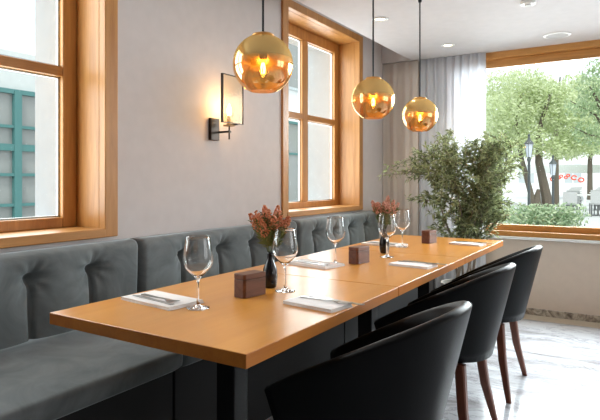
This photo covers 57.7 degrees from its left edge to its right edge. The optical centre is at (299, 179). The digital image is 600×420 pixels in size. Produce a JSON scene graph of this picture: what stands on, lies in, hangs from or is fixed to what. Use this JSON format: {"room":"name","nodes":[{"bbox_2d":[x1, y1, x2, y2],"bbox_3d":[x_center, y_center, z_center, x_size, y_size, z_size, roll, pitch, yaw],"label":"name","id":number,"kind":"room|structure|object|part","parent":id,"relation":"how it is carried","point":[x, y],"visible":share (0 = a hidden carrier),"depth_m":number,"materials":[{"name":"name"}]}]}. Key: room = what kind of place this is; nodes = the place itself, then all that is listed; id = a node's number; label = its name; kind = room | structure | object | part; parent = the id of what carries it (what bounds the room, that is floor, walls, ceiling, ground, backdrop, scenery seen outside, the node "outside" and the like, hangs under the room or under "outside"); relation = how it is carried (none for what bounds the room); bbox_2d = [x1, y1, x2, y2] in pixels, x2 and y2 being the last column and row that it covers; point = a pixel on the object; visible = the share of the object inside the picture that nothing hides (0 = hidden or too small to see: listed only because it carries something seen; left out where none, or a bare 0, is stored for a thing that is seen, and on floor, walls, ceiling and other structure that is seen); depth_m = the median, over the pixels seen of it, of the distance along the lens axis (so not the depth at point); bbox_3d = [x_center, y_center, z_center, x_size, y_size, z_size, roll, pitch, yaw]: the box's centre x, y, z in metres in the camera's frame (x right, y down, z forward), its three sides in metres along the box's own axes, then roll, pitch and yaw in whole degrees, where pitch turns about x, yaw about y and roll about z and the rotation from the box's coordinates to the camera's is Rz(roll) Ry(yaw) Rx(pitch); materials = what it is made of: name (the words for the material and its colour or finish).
{"room":"restaurant","nodes":[
{"label":"restaurant","id":0,"kind":"room"},
{"bbox_2d":[0,0,382,252],"bbox_3d":[-1.554,-0.215,2.054,0.510,2.750,8.840,0,0,32],"label":"wall","id":1,"kind":"structure","parent":0,"point":[173,55],"depth_m":3.11,"materials":[{"name":"paint"}]},
{"bbox_2d":[0,0,117,248],"bbox_3d":[-1.338,-0.515,2.143,0.284,1.570,1.310,0,0,32],"label":"window","id":2,"kind":"structure","parent":1,"relation":"in","point":[85,71],"depth_m":2.61,"materials":[{"name":"brown wood"}]},
{"bbox_3d":[-1.423,-0.506,2.196,0.050,1.468,1.160,0,0,32],"label":"frame","id":3,"kind":"part","parent":2,"relation":"part of","materials":[{"name":"brown wood"}]},
{"bbox_3d":[-1.344,0.249,2.135,0.284,0.042,1.180,0,0,32],"label":"sill","id":4,"kind":"part","parent":2,"relation":"part of","materials":[{"name":"brown wood"}]},
{"bbox_3d":[-1.243,-0.515,2.083,0.046,1.570,1.310,0,0,32],"label":"casing","id":5,"kind":"part","parent":2,"relation":"part of","materials":[{"name":"brown wood"}]},
{"bbox_2d":[209,73,243,140],"bbox_3d":[-0.452,-0.418,3.183,0.163,0.367,0.190,0,0,32],"label":"wall sconce","id":6,"kind":"object","parent":1,"relation":"attached to","point":[214,131],"visible":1,"depth_m":3.21,"materials":[{"name":"brown metal"}]},
{"bbox_3d":[-0.446,-0.280,3.233,0.080,0.080,0.022,0,0,32],"label":"arm","id":7,"kind":"part","parent":6,"relation":"part of","materials":[{"name":"brown metal"}]},
{"bbox_2d":[223,115,234,126],"bbox_3d":[-0.418,-0.349,3.222,0.072,0.062,0.072,0,0,32],"label":"bulb","id":8,"kind":"object","parent":6,"relation":"on","point":[229,116],"depth_m":3.21,"materials":[{"name":"glass"}]},
{"bbox_3d":[-0.418,-0.415,3.222,0.028,0.070,0.028,0,0,32],"label":"bulb","id":9,"kind":"part","parent":6,"relation":"part of","materials":[{"name":"white glass"}]},
{"bbox_3d":[-0.414,-0.462,3.159,0.073,0.281,0.190,0,0,32],"label":"frame","id":10,"kind":"part","parent":6,"relation":"part of","materials":[{"name":"brown metal"}]},
{"bbox_2d":[281,0,362,217],"bbox_3d":[0.112,-0.515,4.468,0.284,1.570,1.310,0,0,32],"label":"window","id":11,"kind":"structure","parent":1,"relation":"in","point":[299,23],"depth_m":4.73,"materials":[{"name":"brown wood"}]},
{"bbox_3d":[0.027,-0.506,4.521,0.050,1.468,1.160,0,0,32],"label":"frame","id":12,"kind":"part","parent":11,"relation":"part of","materials":[{"name":"brown wood"}]},
{"bbox_3d":[0.107,0.249,4.460,0.284,0.042,1.180,0,0,32],"label":"sill","id":13,"kind":"part","parent":11,"relation":"part of","materials":[{"name":"brown wood"}]},
{"bbox_2d":[266,319,599,419],"bbox_3d":[0.980,1.210,0.296,5.650,0.100,8.540,0,0,32],"label":"floor","id":14,"kind":"structure","parent":0,"point":[562,361],"depth_m":3.17,"materials":[{"name":"stone"}]},
{"bbox_2d":[0,211,434,419],"bbox_3d":[-0.565,0.724,2.515,0.671,0.872,5.764,0,0,32],"label":"banquette","id":15,"kind":"object","parent":14,"relation":"on","point":[48,371],"visible":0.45,"depth_m":2.22,"materials":[{"name":"grey fabric"}]},
{"bbox_3d":[-1.187,0.474,2.061,0.096,0.372,1.432,0,0,32],"label":"backrest","id":16,"kind":"part","parent":15,"relation":"part of","materials":[{"name":"grey fabric"}]},
{"bbox_3d":[-1.102,0.683,1.649,0.665,0.081,1.434,0,0,32],"label":"seat","id":17,"kind":"part","parent":15,"relation":"part of","materials":[{"name":"grey fabric"}]},
{"bbox_3d":[-0.339,0.683,2.871,0.665,0.081,1.434,0,0,32],"label":"seat","id":18,"kind":"part","parent":15,"relation":"part of","materials":[{"name":"grey fabric"}]},
{"bbox_3d":[-0.425,0.474,3.283,0.095,0.372,1.432,0,0,32],"label":"backrest","id":19,"kind":"part","parent":15,"relation":"part of","materials":[{"name":"grey fabric"}]},
{"bbox_3d":[0.337,0.474,4.504,0.095,0.372,1.432,0,0,32],"label":"backrest","id":20,"kind":"part","parent":15,"relation":"part of","materials":[{"name":"grey fabric"}]},
{"bbox_2d":[50,270,397,419],"bbox_3d":[-0.199,0.785,1.888,0.764,0.750,0.954,0,0,32],"label":"dining table","id":21,"kind":"object","parent":14,"relation":"on","point":[236,334],"visible":0.91,"depth_m":1.65,"materials":[{"name":"brown wood"}]},
{"bbox_2d":[121,290,203,310],"bbox_3d":[-0.467,0.404,1.843,0.261,0.011,0.148,0,0,38],"label":"napkin","id":22,"kind":"object","parent":21,"relation":"on","point":[184,301],"visible":0.88,"depth_m":1.81,"materials":[{"name":"white fabric"}]},
{"bbox_2d":[133,295,173,304],"bbox_3d":[-0.491,0.397,1.814,0.222,0.002,0.019,0,0,40],"label":"table knife","id":23,"kind":"object","parent":22,"relation":"on","point":[140,296],"visible":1,"depth_m":1.81,"materials":[{"name":"metal"}]},
{"bbox_2d":[141,293,179,301],"bbox_3d":[-0.474,0.395,1.835,0.200,0.006,0.025,0,0,41],"label":"fork","id":24,"kind":"object","parent":22,"relation":"on","point":[145,294],"visible":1,"depth_m":1.81,"materials":[{"name":"metal"}]},
{"bbox_2d":[182,235,212,310],"bbox_3d":[-0.327,0.295,1.745,0.097,0.230,0.097,0,0,32],"label":"wine glass","id":25,"kind":"object","parent":21,"relation":"on","point":[197,260],"visible":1,"depth_m":1.71,"materials":[{"name":"clear glass"}]},
{"bbox_2d":[234,270,265,298],"bbox_3d":[-0.179,0.368,1.933,0.058,0.082,0.106,0,0,40],"label":"wooden box","id":26,"kind":"object","parent":21,"relation":"on","point":[252,283],"visible":1,"depth_m":1.90,"materials":[{"name":"brown wood"}]},
{"bbox_3d":[-0.179,0.337,1.933,0.058,0.018,0.106,0,0,40],"label":"lid","id":27,"kind":"part","parent":26,"relation":"part of","materials":[{"name":"brown wood"}]},
{"bbox_2d":[263,252,277,287],"bbox_3d":[-0.114,0.342,2.081,0.057,0.136,0.057,0,0,32],"label":"vase","id":28,"kind":"object","parent":21,"relation":"on","point":[270,268],"visible":0.86,"depth_m":2.06,"materials":[{"name":"black glass"}]},
{"bbox_2d":[248,205,292,251],"bbox_3d":[-0.120,0.192,2.078,0.172,0.194,0.184,0,0,-34],"label":"flower bouquet","id":29,"kind":"object","parent":28,"relation":"in","point":[265,224],"visible":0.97,"depth_m":2.04,"materials":[{"name":"red plant"}]},
{"bbox_2d":[272,228,297,292],"bbox_3d":[-0.056,0.295,2.014,0.097,0.230,0.097,0,0,32],"label":"wine glass","id":30,"kind":"object","parent":21,"relation":"on","point":[284,245],"visible":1,"depth_m":1.98,"materials":[{"name":"clear glass"}]},
{"bbox_2d":[283,295,352,312],"bbox_3d":[0.056,0.404,1.784,0.203,0.011,0.115,0,0,40],"label":"napkin","id":31,"kind":"object","parent":21,"relation":"on","point":[315,304],"visible":0.77,"depth_m":1.75,"materials":[{"name":"white fabric"}]},
{"bbox_2d":[300,296,352,303],"bbox_3d":[0.084,0.395,1.802,0.200,0.006,0.025,0,0,37],"label":"fork","id":32,"kind":"object","parent":31,"relation":"on","point":[336,301],"visible":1,"depth_m":1.78,"materials":[{"name":"metal"}]},
{"bbox_2d":[308,295,364,304],"bbox_3d":[0.117,0.397,1.804,0.222,0.002,0.019,0,0,39],"label":"table knife","id":33,"kind":"object","parent":31,"relation":"on","point":[308,295],"visible":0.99,"depth_m":1.81,"materials":[{"name":"metal"}]},
{"bbox_2d":[242,248,464,336],"bbox_3d":[0.303,0.785,2.692,0.764,0.750,0.932,0,0,32],"label":"dining table","id":34,"kind":"object","parent":14,"relation":"on","point":[378,271],"visible":0.49,"depth_m":2.52,"materials":[{"name":"brown wood"}]},
{"bbox_2d":[289,259,344,269],"bbox_3d":[0.071,0.404,2.635,0.261,0.011,0.148,0,0,42],"label":"napkin","id":35,"kind":"object","parent":34,"relation":"on","point":[331,265],"visible":0.84,"depth_m":2.59,"materials":[{"name":"white fabric"}]},
{"bbox_2d":[292,260,327,265],"bbox_3d":[0.044,0.397,2.608,0.222,0.002,0.019,0,0,44],"label":"table knife","id":36,"kind":"object","parent":35,"relation":"on","point":[292,260],"visible":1,"depth_m":2.59,"materials":[{"name":"metal"}]},
{"bbox_2d":[298,260,329,263],"bbox_3d":[0.064,0.395,2.628,0.025,0.006,0.200,0,0,-44],"label":"fork","id":37,"kind":"object","parent":35,"relation":"on","point":[298,260],"visible":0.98,"depth_m":2.60,"materials":[{"name":"metal"}]},
{"bbox_2d":[325,216,344,262],"bbox_3d":[0.173,0.295,2.668,0.097,0.230,0.097,0,0,32],"label":"wine glass","id":38,"kind":"object","parent":34,"relation":"on","point":[335,227],"visible":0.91,"depth_m":2.63,"materials":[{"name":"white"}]},
{"bbox_2d":[349,245,368,263],"bbox_3d":[0.290,0.368,2.695,0.058,0.082,0.106,0,0,40],"label":"wooden box","id":39,"kind":"object","parent":34,"relation":"on","point":[358,254],"visible":1,"depth_m":2.66,"materials":[{"name":"brown wood"}]},
{"bbox_3d":[0.290,0.337,2.695,0.058,0.018,0.106,0,0,40],"label":"lid","id":40,"kind":"part","parent":39,"relation":"part of","materials":[{"name":"brown wood"}]},
{"bbox_2d":[379,235,389,252],"bbox_3d":[0.474,0.342,3.061,0.057,0.136,0.057,0,0,32],"label":"vase","id":41,"kind":"object","parent":34,"relation":"on","point":[382,244],"visible":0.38,"depth_m":3.04,"materials":[{"name":"black glass"}]},
{"bbox_2d":[371,195,400,221],"bbox_3d":[0.482,0.186,3.058,0.172,0.203,0.174,0,0,-16],"label":"flower bouquet","id":42,"kind":"object","parent":41,"relation":"in","point":[386,207],"visible":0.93,"depth_m":3.03,"materials":[{"name":"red plant"}]},
{"bbox_2d":[378,213,395,257],"bbox_3d":[0.463,0.295,2.902,0.097,0.230,0.097,0,0,32],"label":"wine glass","id":43,"kind":"object","parent":34,"relation":"on","point":[386,223],"visible":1,"depth_m":2.87,"materials":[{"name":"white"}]},
{"bbox_2d":[389,261,437,269],"bbox_3d":[0.540,0.404,2.603,0.203,0.011,0.115,0,0,38],"label":"napkin","id":44,"kind":"object","parent":34,"relation":"on","point":[396,263],"visible":0.92,"depth_m":2.57,"materials":[{"name":"white fabric"}]},
{"bbox_2d":[399,260,438,263],"bbox_3d":[0.566,0.395,2.621,0.200,0.006,0.025,0,0,35],"label":"fork","id":45,"kind":"object","parent":44,"relation":"on","point":[399,260],"visible":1,"depth_m":2.61,"materials":[{"name":"metal"}]},
{"bbox_2d":[264,301,471,419],"bbox_3d":[0.242,0.760,1.700,0.560,0.800,0.510,0,0,32],"label":"dining chair","id":46,"kind":"object","parent":14,"relation":"on","point":[403,369],"visible":1,"depth_m":1.49,"materials":[{"name":"black leather"}]},
{"bbox_2d":[340,235,502,297],"bbox_3d":[0.802,0.785,3.492,0.764,0.750,0.946,0,0,32],"label":"dining table","id":47,"kind":"object","parent":14,"relation":"on","point":[442,247],"visible":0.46,"depth_m":3.36,"materials":[{"name":"brown wood"}]},
{"bbox_2d":[361,241,407,247],"bbox_3d":[0.534,0.404,3.443,0.261,0.011,0.148,0,0,40],"label":"napkin","id":48,"kind":"object","parent":47,"relation":"on","point":[363,243],"visible":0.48,"depth_m":3.43,"materials":[{"name":"white fabric"}]},
{"bbox_2d":[395,209,409,247],"bbox_3d":[0.626,0.295,3.337,0.097,0.230,0.097,0,0,32],"label":"wine glass","id":49,"kind":"object","parent":47,"relation":"on","point":[402,217],"visible":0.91,"depth_m":3.30,"materials":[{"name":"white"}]},
{"bbox_2d":[422,229,436,243],"bbox_3d":[0.840,0.368,3.554,0.058,0.082,0.106,0,0,40],"label":"wooden box","id":50,"kind":"object","parent":47,"relation":"on","point":[429,236],"visible":1,"depth_m":3.52,"materials":[{"name":"brown wood"}]},
{"bbox_3d":[0.840,0.337,3.554,0.058,0.018,0.106,0,0,40],"label":"lid","id":51,"kind":"part","parent":50,"relation":"part of","materials":[{"name":"brown wood"}]},
{"bbox_2d":[449,241,486,246],"bbox_3d":[1.063,0.404,3.461,0.203,0.011,0.115,0,0,40],"label":"napkin","id":52,"kind":"object","parent":47,"relation":"on","point":[454,242],"visible":0.95,"depth_m":3.43,"materials":[{"name":"white fabric"}]},
{"bbox_2d":[374,263,515,419],"bbox_3d":[0.678,0.760,2.471,0.560,0.800,0.510,0,0,32],"label":"dining chair","id":53,"kind":"object","parent":14,"relation":"on","point":[487,290],"visible":0.56,"depth_m":2.26,"materials":[{"name":"black leather"}]},
{"bbox_3d":[0.681,0.562,2.469,0.552,0.405,0.510,0,0,32],"label":"backrest","id":54,"kind":"part","parent":53,"relation":"part of","materials":[{"name":"black leather"}]},
{"bbox_3d":[0.672,0.967,2.243,0.051,0.386,0.136,0,0,-1],"label":"leg","id":55,"kind":"part","parent":53,"relation":"part of","materials":[{"name":"brown wood"}]},
{"bbox_3d":[0.879,0.967,2.576,0.136,0.386,0.051,0,0,-26],"label":"leg","id":56,"kind":"part","parent":53,"relation":"part of","materials":[{"name":"brown wood"}]},
{"bbox_2d":[377,128,529,285],"bbox_3d":[1.189,0.395,4.257,1.045,1.531,0.855,0,0,32],"label":"potted plant","id":57,"kind":"object","parent":14,"relation":"on","point":[475,209],"visible":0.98,"depth_m":4.13,"materials":[{"name":"green plant"}]},
{"bbox_3d":[1.281,0.980,4.245,0.360,0.360,0.360,0,0,32],"label":"pot","id":58,"kind":"part","parent":57,"relation":"part of","materials":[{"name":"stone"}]},
{"bbox_2d":[431,245,542,403],"bbox_3d":[1.083,0.760,3.120,0.560,0.800,0.510,0,0,32],"label":"dining chair","id":59,"kind":"object","parent":14,"relation":"on","point":[526,260],"visible":0.48,"depth_m":2.91,"materials":[{"name":"black leather"}]},
{"bbox_3d":[1.086,0.562,3.118,0.552,0.405,0.510,0,0,32],"label":"backrest","id":60,"kind":"part","parent":59,"relation":"part of","materials":[{"name":"black leather"}]},
{"bbox_3d":[1.077,0.967,2.892,0.051,0.386,0.136,0,0,-1],"label":"leg","id":61,"kind":"part","parent":59,"relation":"part of","materials":[{"name":"brown wood"}]},
{"bbox_3d":[1.284,0.967,3.225,0.136,0.386,0.051,0,0,-26],"label":"leg","id":62,"kind":"part","parent":59,"relation":"part of","materials":[{"name":"brown wood"}]},
{"bbox_2d":[297,0,599,63],"bbox_3d":[0.980,-1.365,0.296,5.650,0.450,8.540,0,0,32],"label":"ceiling","id":63,"kind":"structure","parent":0,"point":[474,26],"depth_m":3.94,"materials":[{"name":"paint"}]},
{"bbox_2d":[233,0,292,92],"bbox_3d":[-0.135,-0.732,1.994,0.220,0.815,0.220,0,0,32],"label":"pendant lamp","id":64,"kind":"object","parent":63,"relation":"hanging from","point":[261,50],"visible":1,"depth_m":1.95,"materials":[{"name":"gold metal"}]},
{"bbox_3d":[-0.135,-0.837,1.994,0.008,0.602,0.008,0,0,32],"label":"rod","id":65,"kind":"part","parent":64,"relation":"part of","materials":[{"name":"black metal"}]},
{"bbox_3d":[-0.135,-0.425,1.994,0.220,0.202,0.220,0,0,32],"label":"lamp shade","id":66,"kind":"part","parent":64,"relation":"part of","materials":[{"name":"gold metal"}]},
{"bbox_2d":[352,0,394,118],"bbox_3d":[0.378,-0.729,2.817,0.220,0.820,0.220,0,0,32],"label":"pendant lamp","id":67,"kind":"object","parent":63,"relation":"hanging from","point":[373,88],"visible":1,"depth_m":2.77,"materials":[{"name":"gold glass"}]},
{"bbox_3d":[0.378,-0.832,2.817,0.008,0.602,0.008,0,0,32],"label":"rod","id":68,"kind":"part","parent":67,"relation":"part of","materials":[{"name":"black metal"}]},
{"bbox_3d":[0.378,-0.420,2.817,0.220,0.202,0.220,0,0,32],"label":"lamp shade","id":69,"kind":"part","parent":67,"relation":"part of","materials":[{"name":"gold metal"}]},
{"bbox_2d":[374,17,387,21],"bbox_3d":[0.567,-1.136,3.859,0.116,0.008,0.116,0,0,32],"label":"recessed light","id":70,"kind":"object","parent":63,"relation":"in","point":[376,19],"visible":0.9,"depth_m":3.87,"materials":[{"name":"white"}]},
{"bbox_2d":[383,60,417,235],"bbox_3d":[0.970,0.002,5.269,0.361,2.277,0.018,0,0,32],"label":"curtain","id":71,"kind":"object","parent":63,"relation":"hanging from","point":[399,141],"visible":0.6,"depth_m":5.27,"materials":[{"name":"grey fabric"}]},
{"bbox_2d":[402,0,437,131],"bbox_3d":[0.751,-0.723,3.415,0.220,0.833,0.220,0,0,32],"label":"pendant lamp","id":72,"kind":"object","parent":63,"relation":"hanging from","point":[419,106],"visible":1,"depth_m":3.38,"materials":[{"name":"gold glass"}]},
{"bbox_3d":[0.751,-0.819,3.415,0.008,0.602,0.008,0,0,32],"label":"rod","id":73,"kind":"part","parent":72,"relation":"part of","materials":[{"name":"black metal"}]},
{"bbox_3d":[0.751,-0.407,3.415,0.220,0.202,0.220,0,0,32],"label":"lamp shade","id":74,"kind":"part","parent":72,"relation":"part of","materials":[{"name":"gold metal"}]},
{"bbox_2d":[441,43,454,46],"bbox_3d":[1.249,-1.136,4.602,0.116,0.008,0.116,0,0,32],"label":"recessed light","id":75,"kind":"object","parent":63,"relation":"in","point":[447,44],"visible":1,"depth_m":4.60,"materials":[{"name":"white"}]},
{"bbox_2d":[419,52,485,288],"bbox_3d":[1.389,0.002,5.008,0.616,2.277,0.027,0,0,32],"label":"curtain","id":76,"kind":"object","parent":63,"relation":"hanging from","point":[456,85],"visible":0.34,"depth_m":5.00,"materials":[{"name":"white fabric"}]},
{"bbox_2d":[520,0,535,6],"bbox_3d":[1.460,-1.127,3.490,0.096,0.026,0.096,0,0,32],"label":"smoke detector","id":77,"kind":"object","parent":63,"relation":"attached to","point":[526,3],"visible":1,"depth_m":3.46,"materials":[{"name":"white plastic"}]},
{"bbox_2d":[543,32,570,38],"bbox_3d":[2.020,-1.134,4.285,0.200,0.012,0.200,0,0,32],"label":"ceiling speaker","id":78,"kind":"object","parent":63,"relation":"attached to","point":[555,35],"visible":1,"depth_m":4.26},
{"bbox_2d":[546,33,567,38],"bbox_3d":[2.020,-1.130,4.285,0.164,0.004,0.164,0,0,-27],"label":"grille","id":79,"kind":"object","parent":78,"relation":"attached to","point":[550,35],"depth_m":4.26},
{"bbox_2d":[418,61,599,315],"bbox_3d":[3.320,-0.215,4.046,5.650,2.750,0.300,0,0,32],"label":"wall","id":80,"kind":"structure","parent":0,"point":[567,277],"depth_m":4.57,"materials":[{"name":"beige paint"}]},
{"bbox_2d":[486,39,599,243],"bbox_3d":[2.552,-0.323,4.422,2.850,1.675,0.195,0,0,32],"label":"window","id":81,"kind":"structure","parent":80,"relation":"in","point":[584,50],"depth_m":4.65,"materials":[{"name":"brown wood"}]},
{"bbox_3d":[2.526,0.504,4.379,2.850,0.022,0.095,0,0,32],"label":"sill","id":82,"kind":"part","parent":81,"relation":"part of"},
{"bbox_2d":[523,314,599,328],"bbox_3d":[3.206,1.159,3.817,5.600,0.003,0.170,0,0,32],"label":"trim","id":83,"kind":"structure","parent":80,"relation":"attached to","point":[526,316],"depth_m":4.46,"materials":[{"name":"beige stone"}]},
{"bbox_2d":[525,308,599,322],"bbox_3d":[3.257,1.131,3.898,5.600,0.058,0.018,0,0,32],"label":"baseboard","id":84,"kind":"structure","parent":80,"relation":"attached to","point":[531,311],"depth_m":4.55,"materials":[{"name":"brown stone"}]},
{"label":"outside","id":85,"kind":"structure","parent":0,"visible":0},
{"bbox_2d":[502,194,599,227],"bbox_3d":[15.879,1.415,25.453,120.000,0.290,120.000,0,0,32],"label":"ground","id":86,"kind":"structure","parent":85,"point":[594,221],"depth_m":27.15,"materials":[{"name":"white"}]},
{"bbox_2d":[0,49,34,218],"bbox_3d":[-4.777,-0.220,8.402,3.000,2.980,5.400,0,0,32],"label":"building","id":87,"kind":"structure","parent":86,"relation":"on","point":[17,90],"depth_m":7.24,"materials":[{"name":"teal"}]},
{"bbox_2d":[289,44,297,200],"bbox_3d":[-1.634,-1.980,14.809,4.150,6.500,6.400,0,0,32],"label":"building","id":88,"kind":"structure","parent":86,"relation":"on","point":[293,81],"depth_m":13.50,"materials":[{"name":"white paint"}]},
{"bbox_2d":[493,205,516,223],"bbox_3d":[5.101,0.923,14.491,1.486,0.693,0.846,0,0,-4],"label":"bush","id":89,"kind":"object","parent":86,"relation":"on","point":[513,205],"visible":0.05,"depth_m":14.44,"materials":[{"name":"green plant"}]},
{"bbox_2d":[486,68,540,201],"bbox_3d":[8.687,-1.825,23.994,4.597,6.206,3.043,0,0,19],"label":"tree","id":90,"kind":"object","parent":86,"relation":"on","point":[491,84],"visible":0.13,"depth_m":23.68,"materials":[{"name":"green plant"}]},
{"bbox_2d":[524,134,533,214],"bbox_3d":[6.303,-0.010,15.000,0.251,2.560,0.251,0,0,-36],"label":"street lamp","id":91,"kind":"object","parent":86,"relation":"on","point":[529,143],"visible":0.73,"depth_m":14.96,"materials":[{"name":"grey metal"}]},
{"bbox_2d":[486,67,599,208],"bbox_3d":[8.423,-1.336,19.293,4.833,5.262,2.821,0,0,0],"label":"tree","id":92,"kind":"object","parent":86,"relation":"on","point":[545,110],"visible":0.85,"depth_m":18.85,"materials":[{"name":"green plant"}]},
{"bbox_2d":[490,121,599,194],"bbox_3d":[26.526,-1.980,48.188,30.200,6.500,6.150,0,0,32],"label":"building","id":93,"kind":"structure","parent":86,"relation":"on","point":[518,186],"depth_m":47.21,"materials":[{"name":"white paint"}]},
{"bbox_2d":[503,202,590,226],"bbox_3d":[5.829,0.913,12.987,2.102,0.803,0.943,0,0,1],"label":"bush","id":94,"kind":"object","parent":86,"relation":"on","point":[544,215],"visible":0.73,"depth_m":12.82,"materials":[{"name":"green plant"}]},
{"bbox_2d":[549,155,556,214],"bbox_3d":[8.124,0.230,17.500,0.251,2.080,0.251,0,0,-36],"label":"street lamp","id":95,"kind":"object","parent":86,"relation":"on","point":[553,163],"visible":0.73,"depth_m":17.46,"materials":[{"name":"grey metal"}]},
{"bbox_2d":[530,74,590,206],"bbox_3d":[12.329,-1.983,25.987,3.001,6.506,1.852,0,0,10],"label":"tree","id":96,"kind":"object","parent":86,"relation":"on","point":[556,180],"visible":0.15,"depth_m":25.88,"materials":[{"name":"green plant"}]},
{"bbox_2d":[530,165,599,172],"bbox_3d":[18.236,0.120,36.546,5.200,2.300,1.217,0,0,26],"label":"awning","id":97,"kind":"object","parent":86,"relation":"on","point":[562,168],"visible":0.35,"depth_m":36.56,"materials":[{"name":"white fabric"}]},
{"bbox_2d":[548,174,585,202],"bbox_3d":[14.700,0.466,30.015,1.900,1.608,0.110,0,0,12],"label":"sign","id":98,"kind":"object","parent":86,"relation":"on","point":[560,177],"visible":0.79,"depth_m":29.92,"materials":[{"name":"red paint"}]},
{"bbox_2d":[535,77,599,199],"bbox_3d":[18.364,-2.701,34.923,6.730,7.942,3.432,0,0,-10],"label":"tree","id":99,"kind":"object","parent":86,"relation":"on","point":[589,164],"visible":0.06,"depth_m":34.87,"materials":[{"name":"green plant"}]},
{"bbox_2d":[563,192,576,208],"bbox_3d":[9.399,0.840,18.965,0.440,0.860,0.460,0,0,28],"label":"cafe chair","id":100,"kind":"object","parent":86,"relation":"on","point":[569,197],"visible":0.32,"depth_m":18.75,"materials":[{"name":"wicker"}]},
{"bbox_2d":[567,191,580,208],"bbox_3d":[10.064,0.840,20.035,0.440,0.860,0.460,0,0,24],"label":"cafe chair","id":101,"kind":"object","parent":86,"relation":"on","point":[578,192],"visible":0.32,"depth_m":20.15,"materials":[{"name":"wicker"}]},
{"bbox_3d":[10.150,0.610,20.232,0.440,0.400,0.030,0,0,24],"label":"backrest","id":102,"kind":"part","parent":101,"relation":"part of","materials":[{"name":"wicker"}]},
{"bbox_2d":[563,58,599,152],"bbox_3d":[5.402,-0.484,9.567,1.480,3.514,1.064,0,0,19],"label":"tree","id":103,"kind":"object","parent":86,"relation":"on","point":[589,104],"visible":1,"depth_m":9.48,"materials":[{"name":"green plant"}]},
{"bbox_2d":[587,194,599,215],"bbox_3d":[10.662,0.895,19.500,0.700,0.750,0.700,0,0,32],"label":"cafe table","id":104,"kind":"object","parent":86,"relation":"on","point":[587,194],"visible":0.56,"depth_m":19.47,"materials":[{"name":"wicker"}]},
{"bbox_2d":[589,192,599,216],"bbox_3d":[10.331,0.840,18.965,0.440,0.860,0.460,0,0,22],"label":"cafe chair","id":105,"kind":"object","parent":86,"relation":"on","point":[594,196],"visible":0.94,"depth_m":18.80,"materials":[{"name":"wicker"}]},
{"bbox_3d":[10.251,0.610,18.765,0.440,0.400,0.030,0,0,22],"label":"backrest","id":106,"kind":"part","parent":105,"relation":"part of","materials":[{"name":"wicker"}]}
]}

